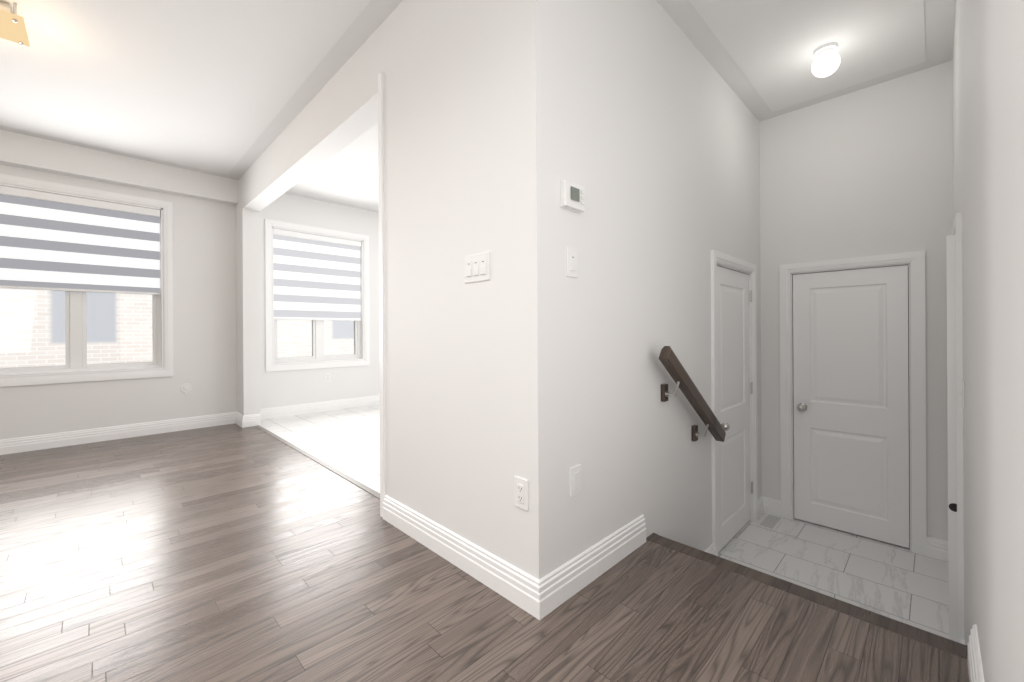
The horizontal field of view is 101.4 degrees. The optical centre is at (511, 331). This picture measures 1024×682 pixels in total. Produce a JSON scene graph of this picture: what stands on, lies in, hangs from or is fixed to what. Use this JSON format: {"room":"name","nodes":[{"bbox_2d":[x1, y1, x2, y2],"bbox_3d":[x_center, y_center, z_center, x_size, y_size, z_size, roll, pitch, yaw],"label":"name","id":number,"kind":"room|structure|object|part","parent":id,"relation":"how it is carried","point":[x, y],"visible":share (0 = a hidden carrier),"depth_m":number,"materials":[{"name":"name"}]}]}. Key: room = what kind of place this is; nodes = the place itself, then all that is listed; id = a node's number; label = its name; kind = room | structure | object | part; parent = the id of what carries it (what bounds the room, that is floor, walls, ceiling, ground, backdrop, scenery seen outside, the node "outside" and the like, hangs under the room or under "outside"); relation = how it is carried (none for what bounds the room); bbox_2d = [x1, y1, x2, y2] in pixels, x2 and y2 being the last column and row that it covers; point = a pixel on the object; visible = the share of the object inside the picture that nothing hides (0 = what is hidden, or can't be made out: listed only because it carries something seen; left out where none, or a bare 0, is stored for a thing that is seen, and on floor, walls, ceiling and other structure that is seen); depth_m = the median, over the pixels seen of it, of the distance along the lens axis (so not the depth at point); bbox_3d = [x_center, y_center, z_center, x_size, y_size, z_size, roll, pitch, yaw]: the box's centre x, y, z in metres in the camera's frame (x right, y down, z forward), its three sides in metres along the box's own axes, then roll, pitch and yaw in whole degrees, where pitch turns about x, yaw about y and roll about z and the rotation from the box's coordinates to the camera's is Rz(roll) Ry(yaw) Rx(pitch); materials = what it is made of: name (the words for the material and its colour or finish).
{"room":"hallway","nodes":[
{"label":"hallway","id":0,"kind":"room"},
{"bbox_2d":[0,129,237,205],"bbox_3d":[-4.298,-1.565,3.599,3.300,0.260,0.120,0,0,-45],"label":"wall","id":1,"kind":"structure","parent":0,"point":[34,153],"depth_m":3.99,"materials":[{"name":"white paint"}]},
{"bbox_2d":[0,164,379,439],"bbox_3d":[-2.368,-0.031,5.741,6.255,3.350,0.220,0,0,-45],"label":"wall","id":2,"kind":"structure","parent":0,"point":[204,300],"depth_m":4.58,"materials":[{"name":"white paint"}]},
{"bbox_2d":[0,174,172,386],"bbox_3d":[-4.117,-0.439,3.956,1.416,1.821,0.179,0,0,-45],"label":"window","id":3,"kind":"structure","parent":2,"relation":"in","point":[166,217],"depth_m":4.02,"materials":[{"name":"white"}]},
{"bbox_2d":[0,185,159,294],"bbox_3d":[-4.100,-0.817,3.936,1.228,0.882,0.063,0,0,-45],"label":"window blind","id":4,"kind":"object","parent":3,"relation":"attached to","point":[53,241],"visible":0.98,"depth_m":3.94,"materials":[{"name":"white fabric"}]},
{"bbox_2d":[0,412,231,454],"bbox_3d":[-4.318,0.991,3.634,3.300,0.128,0.019,0,0,-45],"label":"baseboard","id":5,"kind":"structure","parent":2,"relation":"attached to","point":[46,441],"depth_m":4.04,"materials":[{"name":"white wood"}]},
{"bbox_2d":[180,384,190,393],"bbox_3d":[-3.479,0.612,4.473,0.096,0.110,0.012,0,0,-45],"label":"outlet","id":6,"kind":"object","parent":2,"relation":"attached to","point":[185,388],"visible":1,"depth_m":4.47,"materials":[{"name":"white plastic"}]},
{"bbox_2d":[252,395,379,422],"bbox_3d":[-1.597,0.975,6.330,4.040,0.128,0.019,0,0,-45],"label":"baseboard","id":7,"kind":"structure","parent":2,"relation":"attached to","point":[291,410],"depth_m":5.38,"materials":[{"name":"white wood"}]},
{"bbox_2d":[265,219,369,371],"bbox_3d":[-2.538,-0.434,5.520,1.301,1.823,0.179,0,0,-45],"label":"window","id":8,"kind":"structure","parent":2,"relation":"in","point":[364,359],"depth_m":5.50,"materials":[{"name":"white"}]},
{"bbox_2d":[273,228,360,320],"bbox_3d":[-2.520,-0.700,5.500,1.113,1.109,0.063,0,0,-45],"label":"blinds","id":9,"kind":"object","parent":8,"relation":"attached to","point":[316,277],"visible":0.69,"depth_m":5.46,"materials":[{"name":"white fabric"}]},
{"bbox_2d":[236,27,379,414],"bbox_3d":[-1.890,-0.034,3.636,0.160,3.350,3.444,0,0,-45],"label":"wall","id":10,"kind":"structure","parent":0,"point":[337,113],"depth_m":3.59,"materials":[{"name":"white paint"}]},
{"bbox_2d":[232,412,247,427],"bbox_3d":[-3.033,0.983,4.668,0.019,0.128,0.319,0,0,-45],"label":"baseboard","id":11,"kind":"structure","parent":10,"relation":"attached to","point":[239,419],"depth_m":4.63,"materials":[{"name":"white wood"}]},
{"bbox_2d":[255,425,379,498],"bbox_3d":[-1.743,1.048,3.550,0.040,0.024,3.124,0,0,-45],"label":"trim","id":12,"kind":"structure","parent":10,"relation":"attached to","point":[348,478],"depth_m":3.23,"materials":[{"name":"beige wood"}]},
{"bbox_2d":[378,72,385,516],"bbox_3d":[-0.726,-0.201,2.338,0.012,2.470,0.040,0,0,-45],"label":"trim","id":13,"kind":"structure","parent":10,"relation":"attached to","point":[381,284],"depth_m":2.33,"materials":[{"name":"white"}]},
{"bbox_2d":[259,404,379,492],"bbox_3d":[-0.367,1.082,5.167,4.230,0.100,3.804,0,0,-45],"label":"floor","id":14,"kind":"structure","parent":0,"point":[346,441],"depth_m":4.14,"materials":[{"name":"stone"}]},
{"bbox_2d":[379,0,507,561],"bbox_3d":[-0.321,-0.043,2.051,0.160,3.350,1.016,0,0,-45],"label":"wall","id":15,"kind":"structure","parent":0,"point":[442,65],"depth_m":1.91,"materials":[{"name":"white paint"}]},
{"bbox_2d":[464,252,489,282],"bbox_3d":[-0.150,-0.266,1.756,0.010,0.115,0.162,0,0,-45],"label":"rocker light switch","id":16,"kind":"object","parent":15,"relation":"attached to","point":[476,267],"visible":1,"depth_m":1.75,"materials":[{"name":"white plastic"}]},
{"bbox_2d":[383,495,551,619],"bbox_3d":[-0.301,0.968,1.910,0.019,0.128,1.155,0,0,-45],"label":"baseboard","id":17,"kind":"structure","parent":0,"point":[540,599],"depth_m":1.75,"materials":[{"name":"white wood"}]},
{"bbox_2d":[0,0,955,212],"bbox_3d":[-0.861,-1.789,3.077,7.850,0.153,6.140,0,0,-45],"label":"ceiling","id":18,"kind":"structure","parent":0,"point":[212,85],"depth_m":2.67,"materials":[{"name":"white paint"}]},
{"bbox_2d":[0,0,29,46],"bbox_3d":[-2.749,-1.652,2.177,0.300,0.099,0.300,0,0,-45],"label":"light","id":19,"kind":"object","parent":18,"relation":"attached to","point":[12,27],"visible":1,"depth_m":2.22,"materials":[{"name":"gold metal"}]},
{"bbox_2d":[811,42,839,77],"bbox_3d":[1.920,-1.647,2.566,0.142,0.162,0.142,0,0,-45],"label":"globe","id":20,"kind":"object","parent":18,"relation":"attached to","point":[826,62],"visible":1,"depth_m":2.53,"materials":[{"name":"white glass"}]},
{"bbox_2d":[0,424,968,681],"bbox_3d":[-2.103,1.342,1.816,4.285,0.600,6.120,0,0,-45],"label":"floor","id":21,"kind":"structure","parent":0,"point":[230,553],"depth_m":1.60,"materials":[{"name":"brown wood"}]},
{"bbox_2d":[541,514,645,610],"bbox_3d":[0.377,0.964,1.783,0.765,0.128,0.019,0,0,-45],"label":"baseboard","id":22,"kind":"structure","parent":21,"relation":"on","point":[574,575],"depth_m":1.74,"materials":[{"name":"white wood"}]},
{"bbox_2d":[505,0,714,579],"bbox_3d":[0.658,-0.049,2.193,1.750,3.350,0.160,0,0,-45],"label":"wall","id":23,"kind":"structure","parent":0,"point":[610,106],"depth_m":1.84,"materials":[{"name":"white paint"}]},
{"bbox_2d":[514,476,527,510],"bbox_3d":[0.033,0.610,1.578,0.008,0.115,0.070,0,0,-45],"label":"outlet","id":24,"kind":"object","parent":23,"relation":"attached to","point":[521,493],"visible":1,"depth_m":1.57,"materials":[{"name":"white plastic"}]},
{"bbox_2d":[566,247,577,277],"bbox_3d":[0.240,-0.272,1.661,0.070,0.115,0.010,0,0,-45],"label":"light switch","id":25,"kind":"object","parent":23,"relation":"attached to","point":[571,262],"visible":1,"depth_m":1.66,"materials":[{"name":"white plastic"}]},
{"bbox_2d":[560,180,583,212],"bbox_3d":[0.242,-0.531,1.651,0.130,0.104,0.030,0,0,-45],"label":"thermostat","id":26,"kind":"object","parent":23,"relation":"attached to","point":[572,196],"visible":1,"depth_m":1.63,"materials":[{"name":"white plastic"}]},
{"bbox_2d":[570,464,580,496],"bbox_3d":[0.255,0.596,1.673,0.070,0.115,0.007,0,0,-45],"label":"electrical outlet cover","id":27,"kind":"object","parent":23,"relation":"attached to","point":[575,480],"visible":1,"depth_m":1.67,"materials":[{"name":"white plastic"}]},
{"bbox_2d":[659,346,725,441],"bbox_3d":[0.993,0.371,2.330,0.796,0.602,0.113,0,0,-45],"label":"handrail","id":28,"kind":"object","parent":23,"relation":"attached to","point":[675,369],"visible":1,"depth_m":2.22,"materials":[{"name":"brown wood"}]},
{"bbox_3d":[0.838,0.289,2.171,0.059,0.110,0.077,0,0,-45],"label":"arm","id":29,"kind":"part","parent":28,"relation":"part of"},
{"bbox_3d":[1.117,0.569,2.447,0.059,0.110,0.077,0,0,-45],"label":"arm","id":30,"kind":"part","parent":28,"relation":"part of"},
{"bbox_2d":[711,250,757,555],"bbox_3d":[1.553,0.521,3.076,0.762,1.941,0.160,0,0,-45],"label":"door frame","id":31,"kind":"structure","parent":23,"relation":"attached to","point":[750,372],"depth_m":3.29,"materials":[{"name":"white wood"}]},
{"bbox_2d":[716,266,752,551],"bbox_3d":[1.619,0.519,3.018,0.756,1.920,0.115,0,0,-45],"label":"door","id":32,"kind":"structure","parent":31,"relation":"attached to","point":[733,405],"depth_m":3.03,"materials":[{"name":"white wood"}]},
{"bbox_3d":[1.399,0.630,2.774,0.062,0.062,0.077,0,0,-45],"label":"knob","id":33,"kind":"part","parent":32,"relation":"part of","materials":[{"name":"silver metal"}]},
{"bbox_3d":[1.877,0.474,3.284,0.014,1.590,0.010,0,0,-45],"label":"door left hinge","id":34,"kind":"part","parent":32,"relation":"part of","materials":[{"name":"silver metal"}]},
{"bbox_2d":[714,69,750,273],"bbox_3d":[1.543,-1.089,3.076,0.760,1.280,0.160,0,0,-45],"label":"wall","id":35,"kind":"structure","parent":0,"point":[732,173],"depth_m":2.98,"materials":[{"name":"white paint"}]},
{"bbox_2d":[750,111,761,520],"bbox_3d":[1.909,-0.056,3.433,0.254,3.350,0.160,0,0,-45],"label":"wall","id":36,"kind":"structure","parent":0,"point":[755,180],"depth_m":3.40,"materials":[{"name":"white paint"}]},
{"bbox_2d":[718,513,948,638],"bbox_3d":[2.037,1.538,2.635,1.609,0.100,1.460,0,0,-45],"label":"floor","id":37,"kind":"structure","parent":0,"point":[905,585],"depth_m":2.64,"materials":[{"name":"tile"}]},
{"bbox_2d":[757,514,783,530],"bbox_3d":[2.017,1.485,3.271,0.285,0.007,0.120,0,0,-45],"label":"floor vent","id":38,"kind":"object","parent":37,"relation":"in","point":[770,521],"visible":1,"depth_m":3.25,"materials":[{"name":"white plastic"}]},
{"bbox_2d":[760,61,952,550],"bbox_3d":[2.458,-0.059,3.202,0.200,3.350,1.260,0,0,-45],"label":"wall","id":39,"kind":"structure","parent":0,"point":[849,175],"depth_m":2.98,"materials":[{"name":"white paint"}]},
{"bbox_2d":[704,496,964,644],"bbox_3d":[1.987,1.425,2.614,1.309,0.128,1.100,0,0,-45],"label":"baseboard","id":40,"kind":"structure","parent":39,"relation":"attached to","point":[937,549],"depth_m":2.75,"materials":[{"name":"white wood"}]},
{"bbox_2d":[779,250,926,555],"bbox_3d":[2.521,0.513,3.142,0.200,1.944,0.679,0,0,-45],"label":"door frame","id":41,"kind":"structure","parent":39,"relation":"in","point":[792,274],"depth_m":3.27,"materials":[{"name":"white wood"}]},
{"bbox_2d":[793,265,909,547],"bbox_3d":[2.445,0.512,3.066,0.115,1.923,0.661,0,0,-45],"label":"back door","id":42,"kind":"structure","parent":41,"relation":"attached to","point":[851,394],"depth_m":3.05,"materials":[{"name":"white wood"}]},
{"bbox_3d":[2.240,0.590,3.246,0.077,0.062,0.062,0,0,-45],"label":"knob","id":43,"kind":"part","parent":42,"relation":"part of","materials":[{"name":"silver metal"}]},
{"bbox_2d":[958,381,964,409],"bbox_3d":[1.907,0.269,1.780,0.070,0.115,0.018,0,0,-45],"label":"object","id":44,"kind":"structure","parent":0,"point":[962,395],"depth_m":1.76,"materials":[{"name":"white plastic"}]},
{"bbox_2d":[952,0,1023,681],"bbox_3d":[0.729,-0.049,0.497,6.464,3.350,0.150,0,0,-45],"label":"wall","id":45,"kind":"structure","parent":0,"point":[992,106],"depth_m":0.88,"materials":[{"name":"white paint"}]},
{"bbox_2d":[946,235,957,641],"bbox_3d":[2.340,0.514,2.190,0.796,1.920,0.042,0,0,-41],"label":"door","id":46,"kind":"structure","parent":45,"relation":"in","point":[952,436],"depth_m":1.94,"materials":[{"name":"white wood"}]},
{"bbox_2d":[949,503,956,511],"bbox_3d":[2.039,0.811,1.931,0.001,0.038,0.038,0,0,-41],"label":"door right latch bore","id":47,"kind":"object","parent":46,"relation":"attached to","point":[952,506],"visible":0.65,"depth_m":1.93,"materials":[{"name":"black metal"}]},
{"bbox_2d":[952,212,963,642],"bbox_3d":[2.330,0.479,2.199,0.962,2.016,0.019,0,0,-45],"label":"door frame","id":48,"kind":"structure","parent":45,"relation":"attached to","point":[957,229],"depth_m":1.86,"materials":[{"name":"white wood"}]},
{"bbox_2d":[967,624,983,681],"bbox_3d":[-0.035,0.966,-0.145,4.065,0.128,0.019,0,0,-45],"label":"baseboard","id":49,"kind":"structure","parent":45,"relation":"attached to","point":[975,670],"depth_m":1.19,"materials":[{"name":"white wood"}]},
{"label":"outside","id":50,"kind":"structure","parent":0,"visible":0},
{"bbox_2d":[0,288,353,367],"bbox_3d":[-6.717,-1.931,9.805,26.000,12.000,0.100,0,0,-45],"label":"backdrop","id":51,"kind":"structure","parent":50,"point":[143,317],"depth_m":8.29,"materials":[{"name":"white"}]},
{"bbox_3d":[1.070,1.339,1.707,0.070,0.570,1.100,0,0,-45],"label":"floor","id":52,"kind":"structure","parent":0,"visible":0},
{"bbox_2d":[647,534,967,659],"bbox_3d":[1.075,1.037,1.714,0.090,0.029,1.100,0,0,-45],"label":"stair nosing","id":53,"kind":"object","parent":52,"relation":"on","point":[921,636],"depth_m":1.59,"materials":[{"name":"brown wood"}]}
]}

